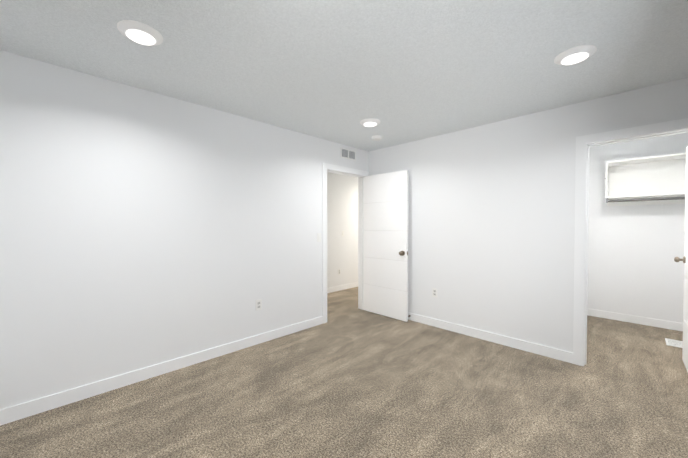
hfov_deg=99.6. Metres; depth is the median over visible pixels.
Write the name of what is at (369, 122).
recessed light
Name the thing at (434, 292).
outlet
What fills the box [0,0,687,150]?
ceiling
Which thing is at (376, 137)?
smoke detector
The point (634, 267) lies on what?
wall
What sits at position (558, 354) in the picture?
baseboard
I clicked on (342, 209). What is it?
wall
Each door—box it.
[363,170,407,321]
[674,147,687,371]
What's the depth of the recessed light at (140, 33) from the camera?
1.68 m
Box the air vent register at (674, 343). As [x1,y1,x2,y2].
[665,338,682,347]
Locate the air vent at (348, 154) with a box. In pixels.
[341,147,355,160]
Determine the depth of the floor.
2.13 m
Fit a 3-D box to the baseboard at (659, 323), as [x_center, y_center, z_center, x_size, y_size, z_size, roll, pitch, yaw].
[3.838,1.193,3.891,0.012,0.100,1.110,-1,1,-45]
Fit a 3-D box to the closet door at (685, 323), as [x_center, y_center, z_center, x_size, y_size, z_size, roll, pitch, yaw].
[3.023,0.241,2.515,0.174,2.025,0.717,1,1,44]
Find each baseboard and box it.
[0,316,322,425]
[327,282,357,292]
[408,312,572,363]
[587,308,682,330]
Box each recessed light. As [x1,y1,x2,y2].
[117,20,162,45]
[360,119,379,126]
[554,45,596,64]
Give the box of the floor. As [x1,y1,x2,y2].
[0,287,687,457]
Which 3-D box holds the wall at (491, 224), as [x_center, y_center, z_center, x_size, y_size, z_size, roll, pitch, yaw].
[1.692,0.033,3.284,0.120,2.440,3.580,-1,1,-45]
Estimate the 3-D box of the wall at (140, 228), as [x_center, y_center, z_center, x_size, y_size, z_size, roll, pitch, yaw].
[-0.216,0.022,3.992,6.780,2.440,0.120,-1,1,-45]
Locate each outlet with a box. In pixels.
[256,299,261,310]
[432,288,436,297]
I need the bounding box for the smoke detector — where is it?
[371,135,381,140]
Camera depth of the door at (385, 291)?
4.10 m
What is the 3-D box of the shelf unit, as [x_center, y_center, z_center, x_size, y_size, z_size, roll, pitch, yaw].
[3.824,-0.603,3.636,0.349,0.570,0.838,-1,1,-45]
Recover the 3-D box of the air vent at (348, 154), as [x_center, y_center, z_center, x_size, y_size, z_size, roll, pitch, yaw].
[0.062,-1.080,4.161,0.302,0.138,0.010,-1,1,-45]
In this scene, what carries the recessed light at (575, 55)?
in the ceiling
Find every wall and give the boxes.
[0,50,368,409]
[327,172,357,287]
[369,77,687,352]
[587,132,687,322]
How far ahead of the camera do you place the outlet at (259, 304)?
3.20 m
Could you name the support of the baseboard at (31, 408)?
attached to the wall at (140, 228)
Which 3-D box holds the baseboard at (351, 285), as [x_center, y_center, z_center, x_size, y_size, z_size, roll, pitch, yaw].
[-0.625,1.171,5.255,5.600,0.100,0.012,-1,1,-45]
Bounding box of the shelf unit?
[605,152,686,205]
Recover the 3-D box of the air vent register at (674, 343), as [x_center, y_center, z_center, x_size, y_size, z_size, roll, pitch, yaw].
[3.653,1.250,3.198,0.255,0.010,0.150,-1,1,-45]

